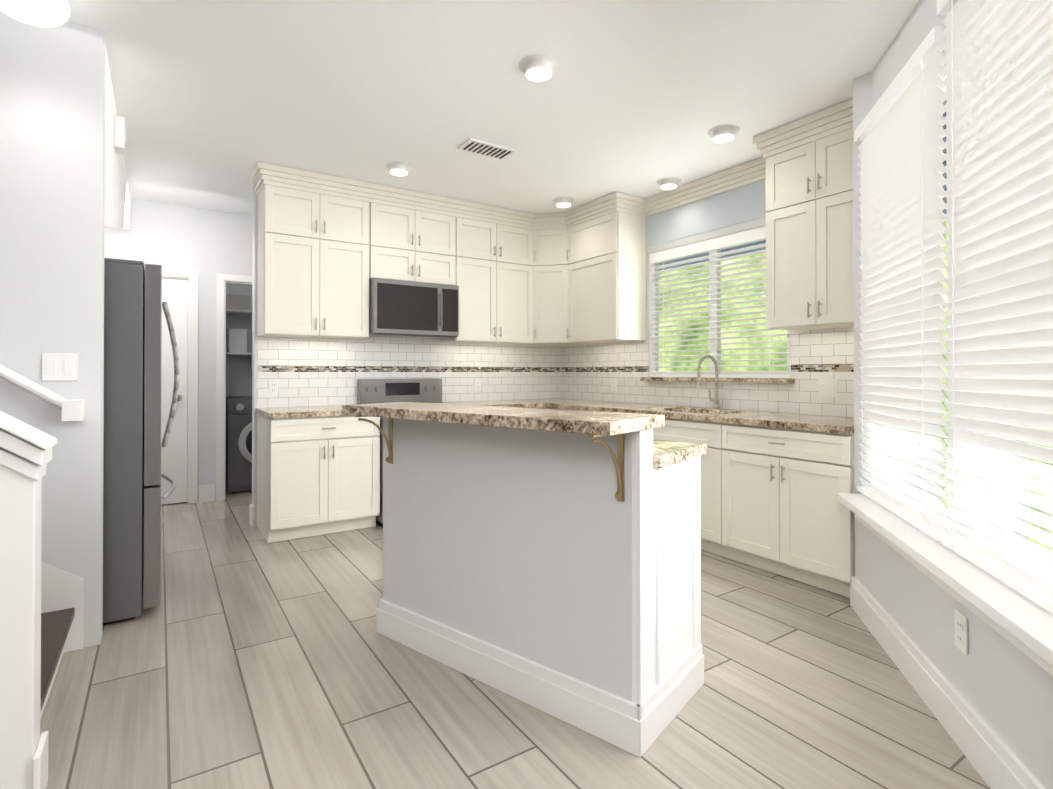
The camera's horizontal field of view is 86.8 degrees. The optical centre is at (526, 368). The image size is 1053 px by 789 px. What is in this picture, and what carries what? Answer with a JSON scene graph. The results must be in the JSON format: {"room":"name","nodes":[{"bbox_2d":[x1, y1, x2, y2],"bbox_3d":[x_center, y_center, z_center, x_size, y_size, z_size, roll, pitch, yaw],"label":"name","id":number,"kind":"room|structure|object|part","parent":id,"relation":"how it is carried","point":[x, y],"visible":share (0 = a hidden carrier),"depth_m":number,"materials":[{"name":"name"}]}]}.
{"room":"kitchen","nodes":[
{"label":"kitchen","id":0,"kind":"room"},
{"bbox_2d":[0,10,104,647],"bbox_3d":[-3.242,-0.147,1.608,3.220,2.700,0.110,0,0,-33],"label":"wall","id":1,"kind":"structure","parent":0,"point":[52,154],"depth_m":2.37,"materials":[{"name":"white paint"}]},
{"bbox_2d":[0,364,83,420],"bbox_3d":[-3.121,-0.844,1.569,2.945,2.114,0.095,0,0,-33],"label":"stair handrail","id":2,"kind":"object","parent":1,"relation":"attached to","point":[72,410],"visible":1,"depth_m":2.29,"materials":[{"name":"white painted wood"}]},
{"bbox_2d":[42,353,77,380],"bbox_3d":[-1.979,-0.008,2.363,0.118,0.116,0.010,0,0,-33],"label":"light switch","id":3,"kind":"object","parent":1,"relation":"attached to","point":[59,366],"visible":1,"depth_m":2.36,"materials":[{"name":"white plastic"}]},
{"bbox_2d":[41,562,82,651],"bbox_3d":[-3.140,0.018,1.606,2.932,2.370,0.004,0,0,-33],"label":"skirt board","id":4,"kind":"object","parent":1,"relation":"attached to","point":[61,589],"visible":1,"depth_m":2.37,"materials":[{"name":"white wood"}]},
{"bbox_2d":[199,484,253,526],"bbox_3d":[-2.652,1.140,3.695,1.580,0.150,2.740,0,0,-33],"label":"baseboard","id":5,"kind":"structure","parent":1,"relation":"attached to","point":[206,493],"depth_m":5.12,"materials":[{"name":"white"}]},
{"bbox_2d":[105,44,130,229],"bbox_3d":[-2.702,-1.065,3.676,0.050,0.840,2.739,0,0,-33],"label":"wall","id":6,"kind":"structure","parent":0,"point":[117,203],"depth_m":2.97,"materials":[{"name":"white paint"}]},
{"bbox_2d":[114,116,125,154],"bbox_3d":[-2.269,-1.303,3.112,0.049,0.170,0.120,0,0,-33],"label":"box","id":7,"kind":"object","parent":6,"relation":"attached to","point":[119,135],"visible":1,"depth_m":3.06,"materials":[{"name":"white"}]},
{"bbox_2d":[104,199,252,501],"bbox_3d":[-3.040,-0.126,5.160,2.775,2.700,0.120,0,0,-33],"label":"wall","id":8,"kind":"structure","parent":0,"point":[207,245],"depth_m":5.12,"materials":[{"name":"white paint"}]},
{"bbox_2d":[161,278,187,504],"bbox_3d":[-3.380,0.199,4.852,0.728,2.022,0.127,0,0,-33],"label":"closet door","id":9,"kind":"structure","parent":8,"relation":"in","point":[174,450],"depth_m":5.02,"materials":[{"name":"white wood"}]},
{"bbox_2d":[144,267,252,503],"bbox_3d":[-2.979,0.167,5.188,1.930,2.115,0.138,0,0,-33],"label":"door frame","id":10,"kind":"structure","parent":8,"relation":"attached to","point":[191,277],"depth_m":5.09,"materials":[{"name":"white wood"}]},
{"bbox_2d":[226,284,251,396],"bbox_3d":[-3.130,-0.119,6.346,1.620,2.700,0.120,0,0,-33],"label":"wall","id":11,"kind":"structure","parent":0,"point":[238,376],"depth_m":6.21,"materials":[{"name":"white paint"}]},
{"bbox_2d":[226,294,251,371],"bbox_3d":[-2.986,-0.380,6.128,1.360,0.820,0.395,0,0,-33],"label":"shelf","id":12,"kind":"object","parent":11,"relation":"attached to","point":[237,338],"visible":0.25,"depth_m":5.98,"materials":[{"name":"white wood"}]},
{"bbox_2d":[252,188,552,525],"bbox_3d":[-0.857,-0.126,5.209,3.075,2.700,0.120,0,0,-33],"label":"wall","id":13,"kind":"structure","parent":0,"point":[254,345],"depth_m":4.32,"materials":[{"name":"white paint"}]},
{"bbox_2d":[254,173,373,339],"bbox_3d":[-1.672,-0.825,4.392,0.770,1.148,0.346,0,0,-33],"label":"upper cabinet","id":14,"kind":"object","parent":13,"relation":"attached to","point":[329,246],"depth_m":4.23,"materials":[{"name":"white wood"}]},
{"bbox_2d":[257,336,559,407],"bbox_3d":[-0.865,0.005,5.129,2.935,0.603,0.003,0,0,-33],"label":"backsplash","id":15,"kind":"structure","parent":13,"relation":"attached to","point":[313,372],"depth_m":4.94,"materials":[{"name":"tile"}]},
{"bbox_2d":[268,380,277,394],"bbox_3d":[-1.991,0.149,4.379,0.072,0.116,0.008,0,0,-33],"label":"electrical outlet","id":16,"kind":"object","parent":15,"relation":"attached to","point":[272,387],"visible":1,"depth_m":4.38,"materials":[{"name":"white plastic"}]},
{"bbox_2d":[474,379,480,390],"bbox_3d":[-0.471,0.155,5.380,0.072,0.116,0.008,0,0,-33],"label":"electrical outlet","id":17,"kind":"object","parent":15,"relation":"attached to","point":[477,384],"visible":1,"depth_m":5.38,"materials":[{"name":"white plastic"}]},
{"bbox_2d":[374,193,465,288],"bbox_3d":[-1.031,-1.062,4.816,0.888,0.668,0.346,0,0,-33],"label":"upper cabinet","id":18,"kind":"object","parent":13,"relation":"attached to","point":[416,241],"depth_m":4.69,"materials":[{"name":"white wood"}]},
{"bbox_2d":[369,278,458,338],"bbox_3d":[-0.998,-0.500,4.763,0.754,0.444,0.465,0,0,-33],"label":"over-the-range microwave","id":19,"kind":"object","parent":18,"relation":"attached to","point":[404,309],"visible":0.98,"depth_m":4.58,"materials":[{"name":"silver metal"}]},
{"bbox_2d":[440,209,489,343],"bbox_3d":[-0.515,-0.820,5.154,0.469,1.148,0.346,0,0,-33],"label":"upper cabinet","id":20,"kind":"object","parent":13,"relation":"attached to","point":[474,301],"depth_m":5.00,"materials":[{"name":"white wood"}]},
{"bbox_2d":[490,213,529,344],"bbox_3d":[-0.194,-0.819,5.344,0.514,1.148,0.383,0,0,-33],"label":"upper cabinet","id":21,"kind":"object","parent":13,"relation":"attached to","point":[509,236],"depth_m":5.19,"materials":[{"name":"white wood"}]},
{"bbox_2d":[530,213,569,345],"bbox_3d":[0.268,-0.818,5.496,0.637,1.148,0.637,0,0,-33],"label":"upper cabinet","id":22,"kind":"object","parent":13,"relation":"attached to","point":[547,232],"depth_m":5.30,"materials":[{"name":"white wood"}]},
{"bbox_2d":[66,0,945,215],"bbox_3d":[-1.621,-1.541,2.709,7.130,0.100,9.828,0,0,-33],"label":"ceiling","id":23,"kind":"structure","parent":0,"point":[216,101],"depth_m":2.94,"materials":[{"name":"white paint"}]},
{"bbox_2d":[0,0,69,26],"bbox_3d":[-1.888,-1.409,2.106,0.260,0.169,0.260,0,0,-33],"label":"globe ceiling light","id":24,"kind":"object","parent":23,"relation":"attached to","point":[46,13],"visible":1,"depth_m":2.10,"materials":[{"name":"white glass"}]},
{"bbox_2d":[385,161,411,175],"bbox_3d":[-0.935,-1.457,4.076,0.196,0.049,0.196,0,0,-33],"label":"recessed light","id":25,"kind":"object","parent":23,"relation":"in","point":[396,168],"visible":1,"depth_m":4.04,"materials":[{"name":"white"}]},
{"bbox_2d":[458,138,514,159],"bbox_3d":[-0.269,-1.476,3.748,0.340,0.015,0.180,0,0,-33],"label":"ceiling vent","id":26,"kind":"object","parent":23,"relation":"in","point":[484,148],"visible":1,"depth_m":3.73,"materials":[{"name":"white metal"}]},
{"bbox_2d":[519,54,557,81],"bbox_3d":[0.059,-1.465,2.731,0.196,0.049,0.196,0,0,-33],"label":"recessed light","id":27,"kind":"object","parent":23,"relation":"in","point":[538,67],"visible":1,"depth_m":2.69,"materials":[{"name":"white"}]},
{"bbox_2d":[553,197,574,207],"bbox_3d":[0.326,-1.452,4.871,0.196,0.049,0.196,0,0,-33],"label":"recessed light","id":28,"kind":"object","parent":23,"relation":"in","point":[563,202],"visible":1,"depth_m":4.83,"materials":[{"name":"white"}]},
{"bbox_2d":[656,177,681,189],"bbox_3d":[1.122,-1.455,4.389,0.196,0.049,0.196,0,0,-33],"label":"recessed light","id":29,"kind":"object","parent":23,"relation":"in","point":[667,183],"visible":1,"depth_m":4.35,"materials":[{"name":"white"}]},
{"bbox_2d":[707,124,739,142],"bbox_3d":[1.231,-1.460,3.479,0.196,0.049,0.196,0,0,-33],"label":"recessed light","id":30,"kind":"object","parent":23,"relation":"in","point":[725,133],"visible":1,"depth_m":3.44,"materials":[{"name":"white"}]},
{"bbox_2d":[40,489,989,788],"bbox_3d":[-1.621,1.259,2.693,7.130,0.100,9.828,0,0,-33],"label":"floor","id":31,"kind":"structure","parent":0,"point":[244,655],"depth_m":2.02,"materials":[{"name":"beige tile"}]},
{"bbox_2d":[0,411,74,788],"bbox_3d":[-2.833,-0.339,1.149,2.964,3.078,1.101,0,0,-33],"label":"flight","id":32,"kind":"object","parent":31,"relation":"on","point":[32,639],"visible":1,"depth_m":1.50,"materials":[{"name":"white wood"}]},
{"bbox_2d":[103,258,178,624],"bbox_3d":[-2.387,0.344,2.875,1.005,1.732,0.910,0,0,-33],"label":"refrigerator","id":33,"kind":"object","parent":31,"relation":"on","point":[134,304],"visible":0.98,"depth_m":2.66,"materials":[{"name":"grey metal"}]},
{"bbox_2d":[225,396,251,492],"bbox_3d":[-2.803,0.763,5.844,0.640,0.930,0.710,0,0,-33],"label":"washer","id":34,"kind":"object","parent":31,"relation":"on","point":[238,469],"visible":0.5,"depth_m":5.46,"materials":[{"name":"grey metal"}]},
{"bbox_2d":[256,405,379,542],"bbox_3d":[-1.594,0.760,4.252,0.781,0.913,0.649,0,0,-33],"label":"base cabinet","id":35,"kind":"object","parent":31,"relation":"on","point":[318,470],"visible":0.94,"depth_m":4.00,"materials":[{"name":"white painted wood"},{"name":"brushed nickel"}]},
{"bbox_2d":[358,378,454,527],"bbox_3d":[-0.923,0.653,4.642,0.754,1.135,0.737,0,0,-33],"label":"range","id":36,"kind":"object","parent":31,"relation":"on","point":[426,390],"visible":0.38,"depth_m":4.84,"materials":[{"name":"silver metal"}]},
{"bbox_2d":[342,402,706,756],"bbox_3d":[-0.047,0.683,2.296,1.337,1.049,0.751,0,0,39],"label":"kitchen island","id":37,"kind":"object","parent":31,"relation":"on","point":[547,561],"visible":1,"depth_m":2.00,"materials":[{"name":"white paint"}]},
{"bbox_2d":[545,407,572,409],"bbox_3d":[0.511,0.786,5.081,0.677,0.870,0.390,0,0,-33],"label":"base cabinet","id":38,"kind":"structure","parent":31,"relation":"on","point":[563,408],"depth_m":4.88,"materials":[{"name":"beige wood"}]},
{"bbox_2d":[455,399,584,406],"bbox_3d":[-0.050,0.330,5.283,1.394,0.040,0.631,0,0,-33],"label":"countertop","id":39,"kind":"structure","parent":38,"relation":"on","point":[524,402],"depth_m":5.10,"materials":[{"name":"beige stone"}]},
{"bbox_2d":[653,411,708,551],"bbox_3d":[1.246,0.780,4.019,0.618,0.870,0.971,0,0,-33],"label":"base cabinet","id":40,"kind":"object","parent":31,"relation":"on","point":[679,430],"depth_m":3.67,"materials":[{"name":"white wood"}]},
{"bbox_2d":[709,423,853,597],"bbox_3d":[1.679,0.776,3.362,0.618,0.870,0.847,0,0,-33],"label":"base cabinet","id":41,"kind":"object","parent":31,"relation":"on","point":[773,484],"depth_m":3.15,"materials":[{"name":"white wood"}]},
{"bbox_2d":[545,400,853,434],"bbox_3d":[1.175,0.323,4.118,0.631,0.040,2.660,0,0,-33],"label":"countertop","id":42,"kind":"structure","parent":41,"relation":"on","point":[832,425],"depth_m":3.57,"materials":[{"name":"beige stone"}]},
{"bbox_2d":[697,355,719,408],"bbox_3d":[1.333,0.100,4.151,0.242,0.406,0.107,0,0,-33],"label":"faucet","id":43,"kind":"object","parent":42,"relation":"on","point":[716,405],"depth_m":4.16,"materials":[{"name":"silver metal"}]},
{"bbox_2d":[564,217,940,508],"bbox_3d":[1.351,-0.130,4.544,0.120,2.700,3.420,0,0,-33],"label":"wall","id":44,"kind":"structure","parent":0,"point":[743,226],"depth_m":4.41,"materials":[{"name":"white paint"}]},
{"bbox_2d":[566,201,649,344],"bbox_3d":[0.690,-0.820,5.086,0.383,1.148,0.725,0,0,-33],"label":"upper cabinet","id":45,"kind":"object","parent":44,"relation":"attached to","point":[606,244],"depth_m":4.86,"materials":[{"name":"white wood"}]},
{"bbox_2d":[646,179,766,246],"bbox_3d":[1.392,-1.211,4.374,0.004,0.280,1.560,0,0,-33],"label":"wall","id":46,"kind":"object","parent":44,"relation":"attached to","point":[745,203],"visible":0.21,"depth_m":4.33,"materials":[{"name":"white"}]},
{"bbox_2d":[560,327,853,416],"bbox_3d":[1.266,0.025,4.559,0.003,0.558,3.300,0,0,-33],"label":"backsplash","id":47,"kind":"structure","parent":44,"relation":"attached to","point":[589,371],"depth_m":4.18,"materials":[{"name":"tile"}]},
{"bbox_2d":[611,379,616,391],"bbox_3d":[0.821,0.154,5.223,0.008,0.116,0.072,0,0,-33],"label":"electrical outlet","id":48,"kind":"object","parent":47,"relation":"attached to","point":[613,384],"visible":1,"depth_m":5.21,"materials":[{"name":"white plastic"}]},
{"bbox_2d":[818,379,836,397],"bbox_3d":[1.921,0.124,3.553,0.010,0.116,0.118,0,0,-33],"label":"light switch","id":49,"kind":"object","parent":47,"relation":"attached to","point":[827,387],"visible":1,"depth_m":3.55,"materials":[{"name":"white plastic"}]},
{"bbox_2d":[640,377,794,382],"bbox_3d":[1.399,0.084,4.292,0.075,0.030,1.370,0,0,-33],"label":"window sill","id":50,"kind":"structure","parent":44,"relation":"attached to","point":[770,380],"depth_m":4.11,"materials":[{"name":"beige stone"}]},
{"bbox_2d":[649,226,790,377],"bbox_3d":[1.462,-0.471,4.337,0.072,1.076,1.306,0,0,-33],"label":"window","id":51,"kind":"structure","parent":44,"relation":"in","point":[713,247],"depth_m":4.33,"materials":[{"name":"white plastic"}]},
{"bbox_2d":[753,98,853,330],"bbox_3d":[1.809,-0.869,3.374,0.398,1.224,0.708,0,0,-33],"label":"upper cabinet","id":52,"kind":"object","parent":44,"relation":"attached to","point":[809,214],"visible":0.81,"depth_m":3.29,"materials":[{"name":"white wood"}]},
{"bbox_2d":[853,71,931,503],"bbox_3d":[1.960,-0.139,2.969,0.595,2.700,0.120,0,0,-33],"label":"wall","id":53,"kind":"structure","parent":0,"point":[862,96],"depth_m":2.84,"materials":[{"name":"white paint"}]},
{"bbox_2d":[854,0,1052,788],"bbox_3d":[1.217,-0.153,0.632,0.230,2.700,4.663,0,0,15],"label":"wall","id":54,"kind":"structure","parent":0,"point":[1002,685],"depth_m":1.85,"materials":[{"name":"white paint"}]},
{"bbox_2d":[877,63,947,528],"bbox_3d":[1.674,-0.265,2.361,0.097,1.771,0.756,0,0,15],"label":"window","id":55,"kind":"structure","parent":54,"relation":"in","point":[943,523],"depth_m":2.52,"materials":[{"name":"white"}]},
{"bbox_3d":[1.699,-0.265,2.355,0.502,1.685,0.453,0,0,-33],"label":"glass","id":56,"kind":"part","parent":55,"relation":"part of","materials":[{"name":"glass"}]},
{"bbox_2d":[837,49,1052,675],"bbox_3d":[1.130,-0.233,0.617,0.269,1.940,4.590,0,0,15],"label":"window","id":57,"kind":"structure","parent":54,"relation":"in","point":[1043,578],"depth_m":1.74,"materials":[{"name":"white"}]},
{"bbox_2d":[854,25,952,540],"bbox_3d":[1.587,-0.301,2.397,0.056,1.823,0.895,0,0,15],"label":"window blind","id":58,"kind":"object","parent":57,"relation":"attached to","point":[898,132],"visible":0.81,"depth_m":2.27,"materials":[{"name":"white plastic"}]},
{"bbox_3d":[1.082,-0.233,0.629,0.170,1.940,4.590,0,0,15],"label":"window wall trim","id":59,"kind":"part","parent":57,"relation":"part of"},
{"bbox_2d":[937,0,1052,613],"bbox_3d":[1.356,-0.346,1.512,0.056,1.903,0.895,0,0,15],"label":"window blind","id":60,"kind":"object","parent":57,"relation":"attached to","point":[997,82],"visible":0.94,"depth_m":1.62,"materials":[{"name":"white plastic"}]},
{"bbox_3d":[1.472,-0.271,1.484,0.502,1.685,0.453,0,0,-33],"label":"glass","id":61,"kind":"part","parent":57,"relation":"part of","materials":[{"name":"glass"}]},
{"bbox_2d":[850,576,1044,788],"bbox_3d":[1.087,1.122,0.623,0.022,0.150,4.596,0,0,15],"label":"baseboard","id":62,"kind":"structure","parent":54,"relation":"attached to","point":[993,759],"depth_m":1.85,"materials":[{"name":"white wood"}]},
{"bbox_2d":[954,609,967,654],"bbox_3d":[1.393,0.844,1.787,0.008,0.116,0.072,0,0,15],"label":"electrical outlet","id":63,"kind":"object","parent":54,"relation":"attached to","point":[961,629],"visible":0.98,"depth_m":1.78,"materials":[{"name":"white plastic"}]},
{"label":"outside","id":64,"kind":"structure","parent":0,"visible":0},
{"bbox_2d":[659,214,1052,565],"bbox_3d":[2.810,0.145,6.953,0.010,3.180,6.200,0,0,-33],"label":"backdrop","id":65,"kind":"structure","parent":64,"point":[944,223],"depth_m":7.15,"materials":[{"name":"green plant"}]}
]}

